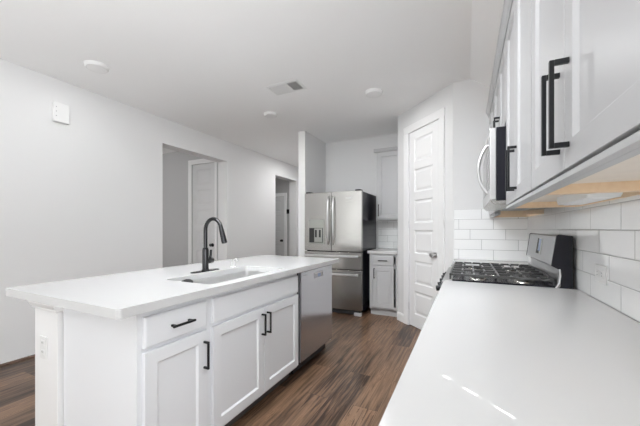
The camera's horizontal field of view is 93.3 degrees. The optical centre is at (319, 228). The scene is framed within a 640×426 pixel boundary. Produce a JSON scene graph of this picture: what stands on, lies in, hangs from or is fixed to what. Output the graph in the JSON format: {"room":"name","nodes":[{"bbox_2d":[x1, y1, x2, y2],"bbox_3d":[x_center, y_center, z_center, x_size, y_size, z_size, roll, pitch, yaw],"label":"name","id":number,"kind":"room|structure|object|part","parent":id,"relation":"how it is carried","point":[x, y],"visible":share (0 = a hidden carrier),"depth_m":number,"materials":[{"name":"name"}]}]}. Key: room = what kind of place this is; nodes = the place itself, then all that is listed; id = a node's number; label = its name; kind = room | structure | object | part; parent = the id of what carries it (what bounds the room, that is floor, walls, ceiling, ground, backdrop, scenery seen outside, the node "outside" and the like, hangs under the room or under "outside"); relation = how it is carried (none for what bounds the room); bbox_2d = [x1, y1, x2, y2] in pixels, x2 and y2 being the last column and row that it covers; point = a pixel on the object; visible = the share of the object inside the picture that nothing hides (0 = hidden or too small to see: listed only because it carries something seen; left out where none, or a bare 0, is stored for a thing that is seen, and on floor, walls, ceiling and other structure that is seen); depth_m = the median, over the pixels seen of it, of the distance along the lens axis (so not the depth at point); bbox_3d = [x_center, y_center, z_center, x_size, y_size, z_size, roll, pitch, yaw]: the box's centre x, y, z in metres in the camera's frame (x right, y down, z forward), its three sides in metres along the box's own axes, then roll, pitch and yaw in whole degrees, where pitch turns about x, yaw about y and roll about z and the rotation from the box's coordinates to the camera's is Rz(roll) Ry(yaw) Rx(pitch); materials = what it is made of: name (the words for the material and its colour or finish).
{"room":"kitchen","nodes":[
{"label":"kitchen","id":0,"kind":"room"},
{"bbox_2d":[0,58,297,363],"bbox_3d":[-2.640,-0.148,3.342,0.205,2.743,10.900,0,0,26],"label":"wall","id":1,"kind":"structure","parent":0,"point":[82,198],"depth_m":3.31,"materials":[{"name":"white paint"}]},
{"bbox_2d":[0,354,34,366],"bbox_3d":[-2.942,1.213,2.469,0.016,0.020,9.064,0,0,26],"label":"baseboard","id":2,"kind":"structure","parent":1,"relation":"attached to","point":[30,356],"depth_m":2.78,"materials":[{"name":"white wood"}]},
{"bbox_2d":[52,101,69,124],"bbox_3d":[-2.635,-1.179,3.073,0.039,0.195,0.136,0,0,26],"label":"door chime","id":3,"kind":"object","parent":1,"relation":"attached to","point":[60,112],"visible":1,"depth_m":3.06,"materials":[{"name":"white plastic"}]},
{"bbox_2d":[163,152,217,267],"bbox_3d":[-3.147,-0.148,6.147,3.161,2.743,0.100,0,0,26],"label":"wall","id":4,"kind":"structure","parent":0,"point":[175,164],"depth_m":5.93,"materials":[{"name":"grey paint"}]},
{"bbox_2d":[188,159,216,263],"bbox_3d":[-2.188,-0.041,5.614,0.728,2.528,0.018,0,0,26],"label":"trim","id":5,"kind":"structure","parent":4,"relation":"attached to","point":[198,161],"depth_m":5.73,"materials":[{"name":"white paint"}]},
{"bbox_2d":[193,162,214,263],"bbox_3d":[-2.171,-0.001,5.605,0.582,2.424,0.103,0,0,26],"label":"door","id":6,"kind":"structure","parent":4,"relation":"in","point":[203,174],"depth_m":5.63,"materials":[{"name":"white paint"}]},
{"bbox_2d":[0,306,420,425],"bbox_3d":[-1.550,1.253,2.756,9.200,0.060,11.200,0,0,26],"label":"floor","id":7,"kind":"structure","parent":0,"point":[352,381],"depth_m":2.41,"materials":[{"name":"brown wood"}]},
{"bbox_2d":[27,301,63,425],"bbox_3d":[-1.432,0.786,1.582,0.271,0.874,0.076,0,0,26],"label":"island post","id":8,"kind":"object","parent":7,"relation":"on","point":[49,320],"visible":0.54,"depth_m":1.55,"materials":[{"name":"white paint"}]},
{"bbox_2d":[40,335,46,359],"bbox_3d":[-1.442,0.617,1.573,0.070,0.115,0.009,0,0,26],"label":"wall outlet","id":9,"kind":"object","parent":8,"relation":"attached to","point":[43,340],"visible":1,"depth_m":1.57,"materials":[{"name":"white plastic"}]},
{"bbox_2d":[64,309,140,425],"bbox_3d":[-1.033,0.786,1.405,0.598,0.874,0.019,0,0,26],"label":"island end panel","id":10,"kind":"object","parent":7,"relation":"on","point":[102,355],"visible":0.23,"depth_m":1.39,"materials":[{"name":"white paint"}]},
{"bbox_2d":[141,297,209,425],"bbox_3d":[-0.917,0.786,1.564,0.635,0.874,0.366,0,0,26],"label":"base cabinet","id":11,"kind":"object","parent":7,"relation":"on","point":[175,345],"visible":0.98,"depth_m":1.42,"materials":[{"name":"white paint"}]},
{"bbox_3d":[-0.675,0.444,1.437,0.020,0.134,0.342,0,0,26],"label":"drawer","id":12,"kind":"part","parent":11,"relation":"part of","materials":[{"name":"white paint"}]},
{"bbox_3d":[-0.648,0.445,1.430,0.035,0.010,0.125,0,0,26],"label":"handle","id":13,"kind":"part","parent":11,"relation":"part of","materials":[{"name":"black metal"}]},
{"bbox_3d":[-0.586,0.651,1.558,0.035,0.142,0.010,0,0,26],"label":"handle","id":14,"kind":"part","parent":11,"relation":"part of","materials":[{"name":"black metal"}]},
{"bbox_2d":[208,273,297,425],"bbox_3d":[-0.630,0.786,2.152,0.635,0.874,0.942,0,0,26],"label":"base cabinet","id":15,"kind":"object","parent":7,"relation":"on","point":[253,329],"visible":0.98,"depth_m":1.90,"materials":[{"name":"white paint"}]},
{"bbox_2d":[6,255,338,319],"bbox_3d":[-0.725,0.329,2.379,0.980,0.040,2.244,0,0,26],"label":"countertop","id":16,"kind":"structure","parent":15,"relation":"on","point":[117,296],"depth_m":1.65,"materials":[{"name":"white stone"}]},
{"bbox_2d":[190,217,226,273],"bbox_3d":[-0.761,0.112,2.174,0.229,0.395,0.250,0,0,26],"label":"kitchen faucet","id":17,"kind":"object","parent":16,"relation":"on","point":[207,258],"visible":1,"depth_m":2.19,"materials":[{"name":"grey metal"}]},
{"bbox_3d":[-0.839,0.306,2.212,0.056,0.006,0.250,0,0,26],"label":"deck plate","id":18,"kind":"part","parent":17,"relation":"part of","materials":[{"name":"grey metal"}]},
{"bbox_3d":[-0.821,0.205,2.249,0.043,0.102,0.053,0,0,26],"label":"lever","id":19,"kind":"part","parent":17,"relation":"part of","materials":[{"name":"grey metal"}]},
{"bbox_3d":[-0.771,0.032,2.179,0.177,0.235,0.027,0,0,26],"label":"spout","id":20,"kind":"part","parent":17,"relation":"part of","materials":[{"name":"grey metal"}]},
{"bbox_2d":[193,271,265,283],"bbox_3d":[-0.613,0.466,2.104,0.402,0.234,0.788,0,0,26],"label":"sink","id":21,"kind":"object","parent":16,"relation":"in","point":[212,280],"visible":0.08,"depth_m":2.32,"materials":[{"name":"white ceramic"}]},
{"bbox_2d":[182,279,192,282],"bbox_3d":[-0.869,0.357,1.980,0.024,0.056,0.110,0,0,26],"label":"stopper","id":22,"kind":"object","parent":21,"relation":"in","point":[185,280],"visible":0.27,"depth_m":1.98,"materials":[{"name":"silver plastic"}]},
{"bbox_3d":[-0.483,0.815,1.832,0.020,0.572,0.452,0,0,26],"label":"door","id":23,"kind":"part","parent":15,"relation":"part of","materials":[{"name":"white paint"}]},
{"bbox_3d":[-0.371,0.633,2.000,0.035,0.142,0.010,0,0,26],"label":"handle","id":24,"kind":"part","parent":15,"relation":"part of","materials":[{"name":"black metal"}]},
{"bbox_3d":[-0.345,0.633,2.052,0.035,0.142,0.010,0,0,26],"label":"handle","id":25,"kind":"part","parent":15,"relation":"part of","materials":[{"name":"black metal"}]},
{"bbox_3d":[-0.283,0.815,2.244,0.020,0.572,0.452,0,0,26],"label":"door","id":26,"kind":"part","parent":15,"relation":"part of","materials":[{"name":"white paint"}]},
{"bbox_2d":[289,264,331,374],"bbox_3d":[-0.283,0.789,2.881,0.602,0.868,0.640,0,0,26],"label":"dishwasher","id":27,"kind":"object","parent":7,"relation":"on","point":[314,292],"visible":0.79,"depth_m":2.69,"materials":[{"name":"silver metal"}]},
{"bbox_2d":[304,189,375,316],"bbox_3d":[0.321,0.332,4.707,0.908,1.782,0.843,0,0,26],"label":"refrigerator","id":28,"kind":"object","parent":7,"relation":"on","point":[341,225],"visible":0.83,"depth_m":4.34,"materials":[{"name":"silver metal"}]},
{"bbox_3d":[-0.056,0.104,4.495,0.257,0.238,0.026,0,0,26],"label":"dispenser frame","id":29,"kind":"part","parent":28,"relation":"part of","materials":[{"name":"silver metal"}]},
{"bbox_3d":[-0.023,-0.109,4.522,0.452,0.860,0.078,0,0,26],"label":"door","id":30,"kind":"part","parent":28,"relation":"part of","materials":[{"name":"silver metal"}]},
{"bbox_3d":[0.114,-0.122,4.378,0.024,0.712,0.070,0,0,26],"label":"handle","id":31,"kind":"part","parent":28,"relation":"part of","materials":[{"name":"silver metal"}]},
{"bbox_3d":[0.190,-0.122,4.341,0.024,0.712,0.070,0,0,26],"label":"handle","id":32,"kind":"part","parent":28,"relation":"part of","materials":[{"name":"silver metal"}]},
{"bbox_3d":[0.182,0.454,4.422,0.908,0.242,0.078,0,0,26],"label":"drawer","id":33,"kind":"part","parent":28,"relation":"part of","materials":[{"name":"silver metal"}]},
{"bbox_3d":[0.182,0.868,4.422,0.908,0.561,0.078,0,0,26],"label":"drawer","id":34,"kind":"part","parent":28,"relation":"part of","materials":[{"name":"silver metal"}]},
{"bbox_3d":[0.387,-0.109,4.322,0.452,0.860,0.078,0,0,26],"label":"door","id":35,"kind":"part","parent":28,"relation":"part of","materials":[{"name":"silver metal"}]},
{"bbox_2d":[370,253,397,316],"bbox_3d":[1.024,0.785,4.495,0.408,0.875,0.710,0,0,26],"label":"base cabinet","id":36,"kind":"object","parent":7,"relation":"on","point":[383,267],"visible":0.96,"depth_m":4.22,"materials":[{"name":"grey paint"}]},
{"bbox_2d":[367,248,397,253],"bbox_3d":[1.018,0.328,4.513,0.437,0.038,0.686,0,0,26],"label":"countertop","id":37,"kind":"structure","parent":36,"relation":"on","point":[378,250],"depth_m":4.28,"materials":[{"name":"white stone"}]},
{"bbox_3d":[0.882,0.444,4.220,0.297,0.134,0.020,0,0,26],"label":"drawer","id":38,"kind":"part","parent":36,"relation":"part of","materials":[{"name":"grey paint"}]},
{"bbox_3d":[0.882,0.815,4.220,0.297,0.572,0.020,0,0,26],"label":"door","id":39,"kind":"part","parent":36,"relation":"part of","materials":[{"name":"grey paint"}]},
{"bbox_3d":[0.921,1.173,4.283,0.408,0.100,0.019,0,0,26],"label":"board","id":40,"kind":"part","parent":36,"relation":"part of","materials":[{"name":"grey paint"}]},
{"bbox_2d":[436,233,572,290],"bbox_3d":[1.162,0.626,2.049,0.688,1.193,0.770,0,0,26],"label":"gas range","id":41,"kind":"object","parent":7,"relation":"on","point":[551,266],"visible":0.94,"depth_m":1.78,"materials":[{"name":"black metal"}]},
{"bbox_3d":[0.927,0.370,2.163,0.084,0.133,0.758,0,0,26],"label":"control panel","id":42,"kind":"part","parent":41,"relation":"part of","materials":[{"name":"silver metal"}]},
{"bbox_3d":[0.973,0.303,1.863,0.104,0.012,0.104,0,0,26],"label":"burner","id":43,"kind":"part","parent":41,"relation":"part of","materials":[{"name":"silver metal"}]},
{"bbox_2d":[452,267,555,287],"bbox_3d":[1.184,0.310,2.038,0.505,0.016,0.758,0,0,26],"label":"cooktop","id":44,"kind":"object","parent":41,"relation":"in","point":[454,278],"depth_m":1.78,"materials":[{"name":"black metal"}]},
{"bbox_3d":[1.189,0.303,1.758,0.114,0.012,0.114,0,0,26],"label":"burner","id":45,"kind":"part","parent":41,"relation":"part of","materials":[{"name":"silver metal"}]},
{"bbox_3d":[1.402,0.109,1.933,0.017,0.100,0.150,0,0,26],"label":"display panel","id":46,"kind":"part","parent":41,"relation":"part of","materials":[{"name":"silver metal"}]},
{"bbox_3d":[1.430,0.123,1.919,0.087,0.180,0.734,0,0,26],"label":"panel","id":47,"kind":"part","parent":41,"relation":"part of","materials":[{"name":"silver metal"}]},
{"bbox_3d":[1.248,0.262,1.583,0.026,0.102,0.008,0,0,26],"label":"edge trim","id":48,"kind":"part","parent":41,"relation":"part of","materials":[{"name":"silver metal"}]},
{"bbox_3d":[1.504,0.785,2.685,0.655,0.875,0.674,0,0,26],"label":"base cabinet","id":49,"kind":"object","parent":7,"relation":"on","visible":0},
{"bbox_2d":[451,259,530,267],"bbox_3d":[1.520,0.328,2.678,0.633,0.038,0.676,0,0,26],"label":"countertop","id":50,"kind":"structure","parent":49,"relation":"on","point":[456,260],"depth_m":2.79,"materials":[{"name":"white stone"}]},
{"bbox_3d":[0.847,0.785,1.335,0.655,0.875,0.790,0,0,26],"label":"base cabinet","id":51,"kind":"object","parent":7,"relation":"on","visible":0},
{"bbox_2d":[378,280,639,425],"bbox_3d":[0.682,0.328,0.962,0.637,0.038,1.607,0,0,26],"label":"countertop","id":52,"kind":"structure","parent":51,"relation":"on","point":[483,354],"depth_m":0.69,"materials":[{"name":"white stone"}]},
{"bbox_2d":[0,0,503,166],"bbox_3d":[-1.181,-1.367,2.577,10.020,0.547,11.200,0,0,26],"label":"ceiling","id":53,"kind":"structure","parent":0,"point":[205,66],"depth_m":2.63,"materials":[{"name":"white paint"}]},
{"bbox_2d":[84,60,109,73],"bbox_3d":[-2.079,-1.503,2.813,0.196,0.034,0.196,0,0,26],"label":"recessed light","id":54,"kind":"object","parent":53,"relation":"in","point":[95,66],"visible":1,"depth_m":2.78,"materials":[{"name":"white plastic"}]},
{"bbox_2d":[264,111,276,117],"bbox_3d":[-0.651,-1.503,3.987,0.176,0.034,0.176,0,0,26],"label":"recessed light","id":55,"kind":"object","parent":53,"relation":"in","point":[269,114],"visible":1,"depth_m":3.94,"materials":[{"name":"white plastic"}]},
{"bbox_2d":[266,79,306,95],"bbox_3d":[-0.361,-1.514,3.245,0.380,0.012,0.230,0,0,26],"label":"ceiling vent","id":56,"kind":"object","parent":53,"relation":"in","point":[290,86],"visible":1,"depth_m":3.23,"materials":[{"name":"white plastic"}]},
{"bbox_2d":[365,88,382,97],"bbox_3d":[0.600,-1.503,3.350,0.196,0.034,0.196,0,0,26],"label":"recessed light","id":57,"kind":"object","parent":53,"relation":"in","point":[373,92],"visible":1,"depth_m":3.31,"materials":[{"name":"white plastic"}]},
{"bbox_2d":[275,178,288,255],"bbox_3d":[-1.444,-0.148,7.932,1.661,2.743,0.100,0,0,26],"label":"wall","id":58,"kind":"structure","parent":0,"point":[281,186],"depth_m":7.59,"materials":[{"name":"grey paint"}]},
{"bbox_2d":[275,196,283,255],"bbox_3d":[-1.107,0.194,7.700,0.462,2.034,0.103,0,0,26],"label":"door","id":59,"kind":"structure","parent":58,"relation":"in","point":[279,201],"depth_m":7.68,"materials":[{"name":"white paint"}]},
{"bbox_2d":[275,193,286,255],"bbox_3d":[-1.111,0.158,7.704,0.620,2.130,0.018,0,0,26],"label":"trim","id":60,"kind":"structure","parent":58,"relation":"attached to","point":[276,194],"depth_m":7.58,"materials":[{"name":"white paint"}]},
{"bbox_2d":[298,131,325,256],"bbox_3d":[-0.093,-0.148,5.091,0.117,2.743,0.875,0,0,26],"label":"wall","id":61,"kind":"structure","parent":0,"point":[311,150],"depth_m":4.75,"materials":[{"name":"white paint"}]},
{"bbox_2d":[326,133,397,248],"bbox_3d":[0.814,-0.148,5.070,1.533,2.743,0.120,0,0,26],"label":"wall","id":62,"kind":"structure","parent":0,"point":[351,165],"depth_m":5.11,"materials":[{"name":"white paint"}]},
{"bbox_2d":[374,146,397,220],"bbox_3d":[1.088,-0.674,4.662,0.439,1.085,0.356,0,0,26],"label":"upper cabinet","id":63,"kind":"object","parent":62,"relation":"attached to","point":[387,158],"visible":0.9,"depth_m":4.55,"materials":[{"name":"grey paint"}]},
{"bbox_3d":[1.091,-1.194,4.668,0.439,0.046,0.343,0,0,26],"label":"crown","id":64,"kind":"part","parent":63,"relation":"part of","materials":[{"name":"grey paint"}]},
{"bbox_2d":[378,221,397,247],"bbox_3d":[1.161,0.077,4.830,0.460,0.464,0.008,0,0,26],"label":"tiled wall","id":65,"kind":"structure","parent":62,"relation":"attached to","point":[387,230],"depth_m":4.86,"materials":[{"name":"white tile"}]},
{"bbox_2d":[398,83,452,324],"bbox_3d":[1.272,-0.148,3.626,0.120,2.743,1.004,0,0,-19],"label":"wall","id":66,"kind":"structure","parent":0,"point":[442,98],"depth_m":3.42,"materials":[{"name":"white paint"}]},
{"bbox_2d":[397,311,403,322],"bbox_3d":[1.209,1.168,3.604,0.014,0.110,1.004,0,0,-19],"label":"baseboard","id":67,"kind":"structure","parent":66,"relation":"attached to","point":[400,316],"depth_m":4.00,"materials":[{"name":"white paint"}]},
{"bbox_2d":[408,120,438,329],"bbox_3d":[1.211,-0.001,3.587,0.103,2.424,0.553,0,0,-19],"label":"door","id":68,"kind":"structure","parent":66,"relation":"in","point":[423,151],"depth_m":3.58,"materials":[{"name":"white paint"}]},
{"bbox_3d":[1.264,0.293,3.382,0.068,0.066,0.066,0,0,-19],"label":"knob","id":69,"kind":"part","parent":68,"relation":"part of","materials":[{"name":"silver metal"}]},
{"bbox_2d":[403,107,444,324],"bbox_3d":[1.213,-0.041,3.585,0.020,2.528,0.731,0,0,-19],"label":"trim","id":70,"kind":"structure","parent":66,"relation":"attached to","point":[440,114],"depth_m":3.50,"materials":[{"name":"white paint"}]},
{"bbox_2d":[453,79,519,261],"bbox_3d":[1.698,-0.148,3.044,0.650,2.743,0.120,0,0,26],"label":"wall","id":71,"kind":"structure","parent":0,"point":[470,97],"depth_m":3.07,"materials":[{"name":"white paint"}]},
{"bbox_2d":[454,209,526,261],"bbox_3d":[1.672,0.055,2.985,0.630,0.508,0.008,0,0,26],"label":"tiled wall","id":72,"kind":"structure","parent":71,"relation":"attached to","point":[477,236],"depth_m":2.98,"materials":[{"name":"white tile"}]},
{"bbox_2d":[527,195,639,322],"bbox_3d":[2.213,0.065,3.221,0.120,2.316,7.070,0,0,26],"label":"wall","id":73,"kind":"structure","parent":0,"point":[528,262],"depth_m":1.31,"materials":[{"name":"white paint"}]},
{"bbox_2d":[493,38,505,127],"bbox_3d":[1.331,-0.839,1.967,0.352,0.513,0.762,0,0,26],"label":"upper cabinet","id":74,"kind":"object","parent":73,"relation":"attached to","point":[500,90],"visible":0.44,"depth_m":1.97,"materials":[{"name":"white wood"}]},
{"bbox_3d":[1.296,-0.838,2.193,0.020,0.474,0.374,0,0,26],"label":"door","id":75,"kind":"part","parent":74,"relation":"part of","materials":[{"name":"grey paint"}]},
{"bbox_3d":[1.131,-0.838,1.855,0.020,0.474,0.374,0,0,26],"label":"door","id":76,"kind":"part","parent":74,"relation":"part of","materials":[{"name":"grey paint"}]},
{"bbox_2d":[477,126,545,210],"bbox_3d":[1.282,-0.357,1.991,0.454,0.440,0.756,0,0,26],"label":"microwave oven","id":77,"kind":"object","parent":74,"relation":"attached to","point":[493,184],"visible":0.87,"depth_m":1.72,"materials":[{"name":"silver metal"}]},
{"bbox_3d":[1.012,-0.367,1.880,0.066,0.309,0.019,0,0,26],"label":"handle","id":78,"kind":"part","parent":77,"relation":"part of","materials":[{"name":"silver metal"}]},
{"bbox_3d":[0.999,-0.380,1.789,0.002,0.295,0.105,0,0,26],"label":"control panel","id":79,"kind":"part","parent":77,"relation":"part of","materials":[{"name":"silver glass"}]},
{"bbox_3d":[1.148,-0.370,2.056,0.033,0.409,0.756,0,0,26],"label":"door","id":80,"kind":"part","parent":77,"relation":"part of","materials":[{"name":"silver metal"}]},
{"bbox_3d":[1.308,-0.151,1.978,0.387,0.022,0.750,0,0,26],"label":"panel","id":81,"kind":"part","parent":77,"relation":"part of","materials":[{"name":"silver metal"}]},
{"bbox_2d":[489,93,543,217],"bbox_3d":[1.646,-0.604,2.614,0.352,0.982,0.674,0,0,26],"label":"upper cabinet","id":82,"kind":"object","parent":73,"relation":"attached to","point":[526,213],"visible":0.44,"depth_m":2.49,"materials":[{"name":"white wood"}]},
{"bbox_3d":[1.601,-0.604,2.821,0.020,0.942,0.330,0,0,26],"label":"door","id":83,"kind":"part","parent":82,"relation":"part of","materials":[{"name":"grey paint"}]},
{"bbox_3d":[1.455,-0.604,2.522,0.020,0.942,0.330,0,0,26],"label":"door","id":84,"kind":"part","parent":82,"relation":"part of","materials":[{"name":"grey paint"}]},
{"bbox_2d":[505,0,639,208],"bbox_3d":[1.001,-0.604,1.290,0.352,0.982,0.738,0,0,26],"label":"upper cabinet","id":85,"kind":"object","parent":73,"relation":"attached to","point":[518,152],"visible":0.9,"depth_m":1.29,"materials":[{"name":"white wood"}]},
{"bbox_3d":[0.875,-0.270,1.392,0.035,0.190,0.010,0,0,26],"label":"handle","id":86,"kind":"part","parent":85,"relation":"part of","materials":[{"name":"black metal"}]},
{"bbox_3d":[0.843,-0.270,1.327,0.035,0.190,0.010,0,0,26],"label":"handle","id":87,"kind":"part","parent":85,"relation":"part of","materials":[{"name":"black metal"}]},
{"bbox_3d":[0.963,-0.604,1.511,0.020,0.942,0.362,0,0,26],"label":"door","id":88,"kind":"part","parent":85,"relation":"part of","materials":[{"name":"grey paint"}]},
{"bbox_3d":[0.884,-0.119,1.347,0.018,0.012,0.738,0,0,26],"label":"light rail","id":89,"kind":"part","parent":85,"relation":"part of","materials":[{"name":"grey paint"}]},
{"bbox_3d":[0.804,-0.604,1.183,0.020,0.942,0.362,0,0,26],"label":"door","id":90,"kind":"part","parent":85,"relation":"part of","materials":[{"name":"grey paint"}]},
{"bbox_3d":[0.902,-0.604,1.338,0.020,0.982,0.738,0,0,26],"label":"frame","id":91,"kind":"part","parent":85,"relation":"part of","materials":[{"name":"grey paint"}]},
{"bbox_2d":[557,192,622,204],"bbox_3d":[1.025,-0.123,1.169,0.090,0.039,0.400,0,0,26],"label":"light","id":92,"kind":"object","parent":85,"relation":"attached to","point":[570,199],"visible":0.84,"depth_m":1.10,"materials":[{"name":"white plastic"}]},
{"bbox_2d":[564,197,612,204],"bbox_3d":[1.025,-0.105,1.169,0.060,0.003,0.340,0,0,26],"label":"diffuser","id":93,"kind":"object","parent":92,"relation":"attached to","point":[573,200],"depth_m":1.14,"materials":[{"name":"white plastic"}]},
{"bbox_2d":[532,0,639,194],"bbox_3d":[0.672,-0.604,0.613,0.352,0.982,0.764,0,0,26],"label":"upper cabinet","id":94,"kind":"object","parent":73,"relation":"attached to","point":[586,53],"visible":1,"depth_m":0.61,"materials":[{"name":"white wood"}]},
{"bbox_2d":[486,0,512,117],"bbox_3d":[1.022,-1.129,1.661,0.046,0.068,2.956,0,0,26],"label":"crown molding","id":95,"kind":"structure","parent":94,"relation":"attached to","point":[507,5],"depth_m":1.88,"materials":[{"name":"grey paint"}]},
{"bbox_3d":[0.545,-0.270,0.715,0.035,0.190,0.010,0,0,26],"label":"handle","id":96,"kind":"part","parent":94,"relation":"part of","materials":[{"name":"black metal"}]},
{"bbox_3d":[0.637,-0.604,0.840,0.020,0.942,0.374,0,0,26],"label":"door","id":97,"kind":"part","parent":94,"relation":"part of","materials":[{"name":"grey paint"}]},
{"bbox_3d":[0.514,-0.270,0.650,0.035,0.190,0.010,0,0,26],"label":"handle","id":98,"kind":"part","parent":94,"relation":"part of","materials":[{"name":"black metal"}]},
{"bbox_3d":[0.555,-0.119,0.670,0.018,0.012,0.764,0,0,26],"label":"light rail","id":99,"kind":"part","parent":94,"relation":"part of","materials":[{"name":"grey paint"}]},
{"bbox_3d":[0.572,-0.604,0.661,0.020,0.982,0.764,0,0,26],"label":"frame","id":100,"kind":"part","parent":94,"relation":"part of","materials":[{"name":"grey paint"}]},
{"bbox_3d":[0.471,-0.604,0.500,0.020,0.942,0.374,0,0,26],"label":"door","id":101,"kind":"part","parent":94,"relation":"part of","materials":[{"name":"grey paint"}]},
{"bbox_2d":[595,264,607,284],"bbox_3d":[1.185,0.190,1.275,0.009,0.074,0.118,0,0,26],"label":"wall outlet","id":102,"kind":"object","parent":73,"relation":"attached to","point":[601,272],"visible":1,"depth_m":1.26,"materials":[{"name":"white plastic"}]}
]}

